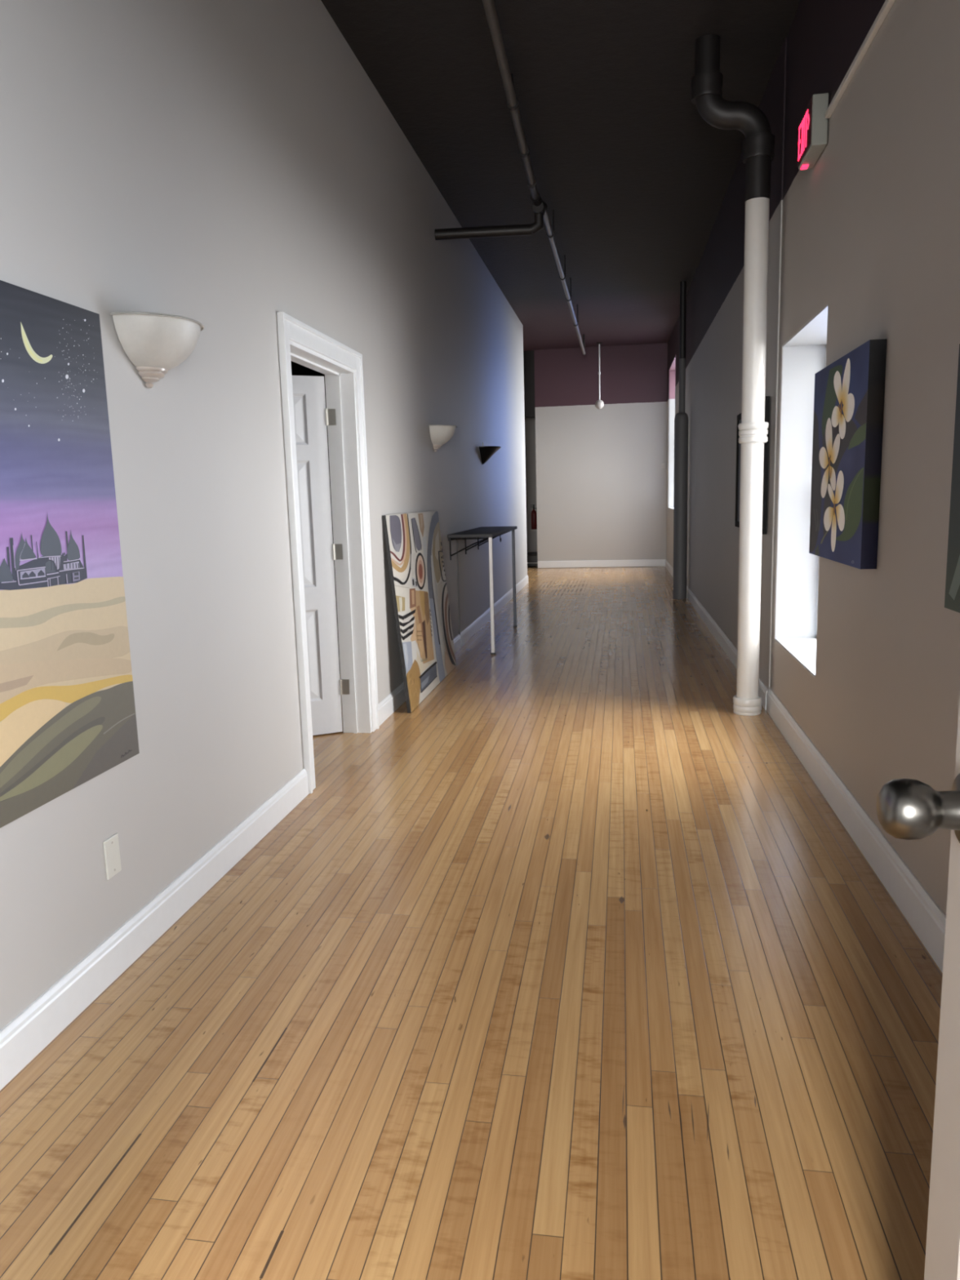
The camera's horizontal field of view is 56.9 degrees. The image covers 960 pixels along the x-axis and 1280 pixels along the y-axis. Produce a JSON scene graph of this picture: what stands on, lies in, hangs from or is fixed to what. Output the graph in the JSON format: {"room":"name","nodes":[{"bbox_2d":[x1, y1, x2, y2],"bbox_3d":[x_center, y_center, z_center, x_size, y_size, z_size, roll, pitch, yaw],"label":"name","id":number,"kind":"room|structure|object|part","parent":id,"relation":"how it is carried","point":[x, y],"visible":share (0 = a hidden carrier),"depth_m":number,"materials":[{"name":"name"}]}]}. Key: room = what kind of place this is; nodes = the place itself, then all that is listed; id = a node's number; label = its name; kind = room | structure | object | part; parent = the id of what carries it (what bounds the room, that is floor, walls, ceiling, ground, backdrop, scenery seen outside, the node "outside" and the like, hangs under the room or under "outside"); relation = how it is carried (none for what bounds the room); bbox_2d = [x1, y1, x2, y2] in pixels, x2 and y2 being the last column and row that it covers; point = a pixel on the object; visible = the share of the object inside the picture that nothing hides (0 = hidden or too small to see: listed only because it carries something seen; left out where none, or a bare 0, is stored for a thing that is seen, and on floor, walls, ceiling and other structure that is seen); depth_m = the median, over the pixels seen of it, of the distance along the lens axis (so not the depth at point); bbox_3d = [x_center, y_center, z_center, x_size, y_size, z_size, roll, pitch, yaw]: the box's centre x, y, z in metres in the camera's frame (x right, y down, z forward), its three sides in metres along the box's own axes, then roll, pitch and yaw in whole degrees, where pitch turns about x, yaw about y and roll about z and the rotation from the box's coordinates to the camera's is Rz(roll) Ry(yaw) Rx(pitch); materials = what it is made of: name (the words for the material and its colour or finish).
{"room":"hallway","nodes":[
{"label":"hallway","id":0,"kind":"room"},
{"bbox_2d":[0,0,527,1031],"bbox_3d":[-0.452,-1.754,6.870,0.154,3.978,13.764,0,9,9],"label":"wall","id":1,"kind":"structure","parent":0,"point":[227,166],"depth_m":3.21,"materials":[{"name":"beige paint"}]},
{"bbox_2d":[0,280,139,827],"bbox_3d":[-1.155,-0.169,1.868,0.026,1.256,1.402,0,9,9],"label":"painting","id":2,"kind":"object","parent":1,"relation":"attached to","point":[68,717],"visible":1,"depth_m":2.26,"materials":[{"name":"fabric"}]},
{"bbox_2d":[102,833,121,879],"bbox_3d":[-1.056,0.622,2.547,0.008,0.115,0.069,0,9,9],"label":"wall plate","id":3,"kind":"object","parent":1,"relation":"attached to","point":[111,846],"visible":1,"depth_m":2.54,"materials":[{"name":"white plastic"}]},
{"bbox_2d":[0,768,308,1090],"bbox_3d":[-1.083,0.942,2.349,0.017,0.123,3.594,0,9,9],"label":"baseboard","id":4,"kind":"structure","parent":1,"relation":"attached to","point":[31,1031],"depth_m":2.61,"materials":[{"name":"white paint"}]},
{"bbox_2d":[110,311,204,387],"bbox_3d":[-0.942,-0.874,2.711,0.185,0.193,0.360,0,9,9],"label":"wall sconce","id":5,"kind":"object","parent":1,"relation":"attached to","point":[156,344],"visible":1,"depth_m":2.62,"materials":[{"name":"white glass"}]},
{"bbox_2d":[291,375,350,735],"bbox_3d":[-1.240,-0.419,4.855,0.983,2.006,0.059,-5,10,-22],"label":"door","id":6,"kind":"structure","parent":1,"relation":"in","point":[312,418],"depth_m":4.98,"materials":[{"name":"white paint"}]},
{"bbox_2d":[276,311,379,793],"bbox_3d":[-0.809,-0.437,4.529,0.187,2.139,1.183,0,9,9],"label":"door frame","id":7,"kind":"structure","parent":1,"relation":"attached to","point":[300,343],"depth_m":4.92,"materials":[{"name":"white paint"}]},
{"bbox_2d":[377,634,461,725],"bbox_3d":[-0.401,0.236,6.633,0.017,0.123,2.836,0,9,9],"label":"baseboard","id":8,"kind":"structure","parent":1,"relation":"attached to","point":[390,704],"depth_m":5.65,"materials":[{"name":"white paint"}]},
{"bbox_2d":[428,424,457,452],"bbox_3d":[-0.270,-1.570,6.920,0.189,0.197,0.368,0,9,9],"label":"wall sconce","id":9,"kind":"object","parent":1,"relation":"attached to","point":[440,434],"visible":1,"depth_m":6.81,"materials":[{"name":"white glass"}]},
{"bbox_2d":[456,539,460,635],"bbox_3d":[-0.194,-0.439,7.963,0.008,1.021,0.016,0,9,9],"label":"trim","id":10,"kind":"structure","parent":1,"relation":"attached to","point":[456,540],"depth_m":7.95,"materials":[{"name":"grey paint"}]},
{"bbox_2d":[479,442,501,464],"bbox_3d":[0.119,-1.962,9.313,0.204,0.227,0.400,0,9,9],"label":"sconce","id":11,"kind":"object","parent":1,"relation":"attached to","point":[486,452],"visible":1,"depth_m":9.22,"materials":[{"name":"black metal"}]},
{"bbox_2d":[460,575,528,646],"bbox_3d":[0.287,-0.478,10.962,0.015,0.123,5.967,0,9,9],"label":"baseboard","id":12,"kind":"structure","parent":1,"relation":"attached to","point":[467,633],"depth_m":9.62,"materials":[{"name":"white paint"}]},
{"bbox_2d":[290,360,340,674],"bbox_3d":[-2.184,-1.077,4.964,2.670,3.338,4.005,0,9,9],"label":"wall","id":13,"kind":"structure","parent":0,"point":[297,369],"depth_m":6.60,"materials":[{"name":"paint"}]},
{"bbox_2d":[0,566,942,1279],"bbox_3d":[-0.590,-0.177,9.871,6.942,0.080,19.064,0,9,9],"label":"floor","id":14,"kind":"structure","parent":0,"point":[567,963],"depth_m":2.26,"materials":[{"name":"brown wood"}]},
{"bbox_2d":[382,510,456,713],"bbox_3d":[-0.394,-0.277,6.283,0.134,1.244,1.575,0,9,9],"label":"canvas painting","id":15,"kind":"object","parent":14,"relation":"on","point":[413,540],"visible":1,"depth_m":6.08,"materials":[{"name":"fabric"}]},
{"bbox_2d":[447,525,517,654],"bbox_3d":[0.069,-0.525,8.415,0.383,1.035,1.829,0,9,9],"label":"bar table","id":16,"kind":"object","parent":14,"relation":"on","point":[491,532],"visible":1,"depth_m":7.61,"materials":[{"name":"grey laminate"}]},
{"bbox_3d":[0.101,-0.376,7.559,0.029,1.000,0.029,0,9,9],"label":"leg","id":17,"kind":"part","parent":16,"relation":"part of","materials":[{"name":"metal"}]},
{"bbox_3d":[0.353,-0.637,9.140,0.029,1.000,0.029,0,9,9],"label":"leg","id":18,"kind":"part","parent":16,"relation":"part of","materials":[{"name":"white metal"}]},
{"bbox_2d":[524,444,527,551],"bbox_3d":[0.510,-2.865,17.279,0.781,2.788,0.053,0,9,9],"label":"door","id":19,"kind":"structure","parent":14,"relation":"on","point":[525,444],"depth_m":17.23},
{"bbox_2d":[527,551,537,566],"bbox_3d":[0.847,-1.557,17.115,0.615,0.262,0.395,0,9,9],"label":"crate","id":20,"kind":"object","parent":14,"relation":"on","point":[531,556],"visible":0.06,"depth_m":16.93,"materials":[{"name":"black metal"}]},
{"bbox_3d":[0.849,-1.668,17.107,0.594,0.040,0.374,0,9,9],"label":"lid","id":21,"kind":"part","parent":20,"relation":"part of","materials":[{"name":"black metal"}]},
{"bbox_2d":[672,280,688,599],"bbox_3d":[2.493,-2.430,10.981,0.168,3.853,0.168,0,9,9],"label":"post","id":22,"kind":"object","parent":14,"relation":"on","point":[681,420],"visible":1,"depth_m":10.97,"materials":[{"name":"black metal"}]},
{"bbox_2d":[691,34,774,715],"bbox_3d":[1.435,-1.431,5.117,0.458,3.797,0.171,0,9,9],"label":"drain pipe","id":23,"kind":"object","parent":14,"relation":"on","point":[758,143],"visible":0.99,"depth_m":5.00,"materials":[{"name":"white metal"}]},
{"bbox_2d":[523,350,535,417],"bbox_3d":[-0.860,-4.743,16.516,3.794,1.302,0.160,0,9,9],"label":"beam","id":24,"kind":"structure","parent":0,"point":[528,356],"depth_m":16.17,"materials":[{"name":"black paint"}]},
{"bbox_2d":[524,417,537,551],"bbox_3d":[0.858,-3.646,18.136,6.675,4.072,0.160,0,9,9],"label":"wall","id":25,"kind":"structure","parent":0,"point":[530,423],"depth_m":18.08,"materials":[{"name":"beige paint"}]},
{"bbox_2d":[530,504,537,531],"bbox_3d":[1.110,-2.501,18.124,0.145,0.534,0.152,0,9,9],"label":"fire extinguisher","id":26,"kind":"object","parent":25,"relation":"attached to","point":[533,515],"visible":0.94,"depth_m":18.07,"materials":[{"name":"red metal"}]},
{"bbox_2d":[320,0,800,351],"bbox_3d":[-0.956,-3.818,7.603,6.942,0.432,22.428,0,9,9],"label":"ceiling","id":27,"kind":"structure","parent":0,"point":[635,180],"depth_m":5.99,"materials":[{"name":"paint"}]},
{"bbox_2d":[435,0,586,355],"bbox_3d":[0.342,-3.708,8.558,0.895,0.542,12.109,0,9,9],"label":"pipe","id":28,"kind":"object","parent":27,"relation":"attached to","point":[540,206],"visible":1,"depth_m":6.90,"materials":[{"name":"black metal"}]},
{"bbox_2d":[595,342,604,408],"bbox_3d":[2.078,-4.594,15.416,0.155,1.115,0.155,0,9,9],"label":"pendant lamp","id":29,"kind":"object","parent":27,"relation":"hanging from","point":[599,404],"visible":1,"depth_m":15.42,"materials":[{"name":"white paint"}]},
{"bbox_3d":[2.077,-4.655,15.406,0.026,0.991,0.026,0,9,9],"label":"rod","id":30,"kind":"part","parent":29,"relation":"part of","materials":[{"name":"white paint"}]},
{"bbox_3d":[2.091,-4.120,15.492,0.155,0.155,0.155,0,9,9],"label":"globe","id":31,"kind":"part","parent":29,"relation":"part of"},
{"bbox_2d":[533,342,667,568],"bbox_3d":[2.213,-3.369,16.185,2.375,4.072,0.160,0,9,9],"label":"wall","id":32,"kind":"structure","parent":0,"point":[602,479],"depth_m":16.10,"materials":[{"name":"beige paint"}]},
{"bbox_2d":[537,559,666,568],"bbox_3d":[2.244,-1.414,16.412,2.362,0.128,0.016,0,9,9],"label":"baseboard","id":33,"kind":"structure","parent":32,"relation":"attached to","point":[643,562],"depth_m":16.40,"materials":[{"name":"white paint"}]},
{"bbox_2d":[666,0,959,915],"bbox_3d":[2.024,-1.789,6.382,0.362,4.072,19.786,0,9,9],"label":"wall","id":34,"kind":"structure","parent":0,"point":[871,231],"depth_m":3.27,"materials":[{"name":"beige paint"}]},
{"bbox_2d":[667,354,675,509],"bbox_3d":[3.296,-3.347,14.565,0.290,2.350,1.869,0,9,9],"label":"window","id":35,"kind":"structure","parent":34,"relation":"in","point":[672,373],"depth_m":15.45,"materials":[{"name":"white paint"}]},
{"bbox_2d":[734,413,741,527],"bbox_3d":[1.917,-1.245,6.531,0.026,0.818,0.259,0,9,9],"label":"framed picture","id":36,"kind":"object","parent":34,"relation":"attached to","point":[739,417],"depth_m":6.60},
{"bbox_3d":[1.839,-1.160,6.008,0.015,0.741,1.255,0,9,9],"label":"picture panel","id":37,"kind":"part","parent":36,"relation":"part of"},
{"bbox_2d":[762,395,769,534],"bbox_3d":[1.718,-1.039,5.281,0.026,0.816,0.169,0,9,9],"label":"framed picture","id":38,"kind":"object","parent":34,"relation":"attached to","point":[765,473],"depth_m":5.36},
{"bbox_2d":[774,304,827,677],"bbox_3d":[1.775,-0.741,4.546,0.278,1.675,1.135,0,9,9],"label":"window","id":39,"kind":"structure","parent":34,"relation":"in","point":[804,354],"depth_m":5.08,"materials":[{"name":"white glass"}]},
{"bbox_3d":[1.886,-0.741,4.529,0.040,1.659,1.119,0,9,9],"label":"frame","id":40,"kind":"part","parent":39,"relation":"part of","materials":[{"name":"white paint"}]},
{"bbox_2d":[665,560,946,973],"bbox_3d":[2.237,-0.170,8.649,0.097,0.144,15.553,0,9,9],"label":"baseboard","id":41,"kind":"structure","parent":34,"relation":"attached to","point":[922,913],"depth_m":3.30,"materials":[{"name":"white paint"}]},
{"bbox_2d":[797,93,828,169],"bbox_3d":[1.502,-2.289,4.005,0.073,0.216,0.300,0,9,9],"label":"exit sign","id":42,"kind":"object","parent":34,"relation":"attached to","point":[813,124],"visible":1,"depth_m":3.88,"materials":[{"name":"white plastic"}]},
{"bbox_3d":[1.470,-2.293,4.010,0.004,0.192,0.284,0,9,9],"label":"plate","id":43,"kind":"part","parent":42,"relation":"part of","materials":[{"name":"red plastic"}]},
{"bbox_2d":[808,338,886,568],"bbox_3d":[1.438,-0.710,3.516,0.057,0.785,0.881,0,9,9],"label":"painting","id":44,"kind":"object","parent":34,"relation":"attached to","point":[842,389],"visible":1,"depth_m":3.31,"materials":[{"name":"fabric"}]},
{"bbox_2d":[825,0,895,118],"bbox_3d":[1.185,-1.941,1.816,0.021,0.027,4.158,0,9,9],"label":"raceway","id":45,"kind":"object","parent":34,"relation":"attached to","point":[887,5],"visible":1,"depth_m":3.29,"materials":[{"name":"grey metal"}]},
{"bbox_2d":[944,343,959,613],"bbox_3d":[1.165,-0.336,1.798,0.055,0.668,0.984,0,9,9],"label":"painting","id":46,"kind":"object","parent":34,"relation":"attached to","point":[952,598],"visible":1,"depth_m":2.26,"materials":[{"name":"fabric"}]},
{"bbox_3d":[-0.273,-0.609,0.046,2.346,3.872,0.147,0,9,9],"label":"wall","id":47,"kind":"structure","parent":0,"visible":0},
{"bbox_2d":[876,694,959,1279],"bbox_3d":[0.461,0.197,0.623,0.135,2.043,0.874,0,9,9],"label":"door","id":48,"kind":"structure","parent":47,"relation":"in","point":[908,809],"depth_m":1.05,"materials":[{"name":"beige paint"}]},
{"bbox_3d":[0.503,0.191,0.999,0.100,0.096,0.096,0,9,9],"label":"knob","id":49,"kind":"part","parent":48,"relation":"part of","materials":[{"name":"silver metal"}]}
]}

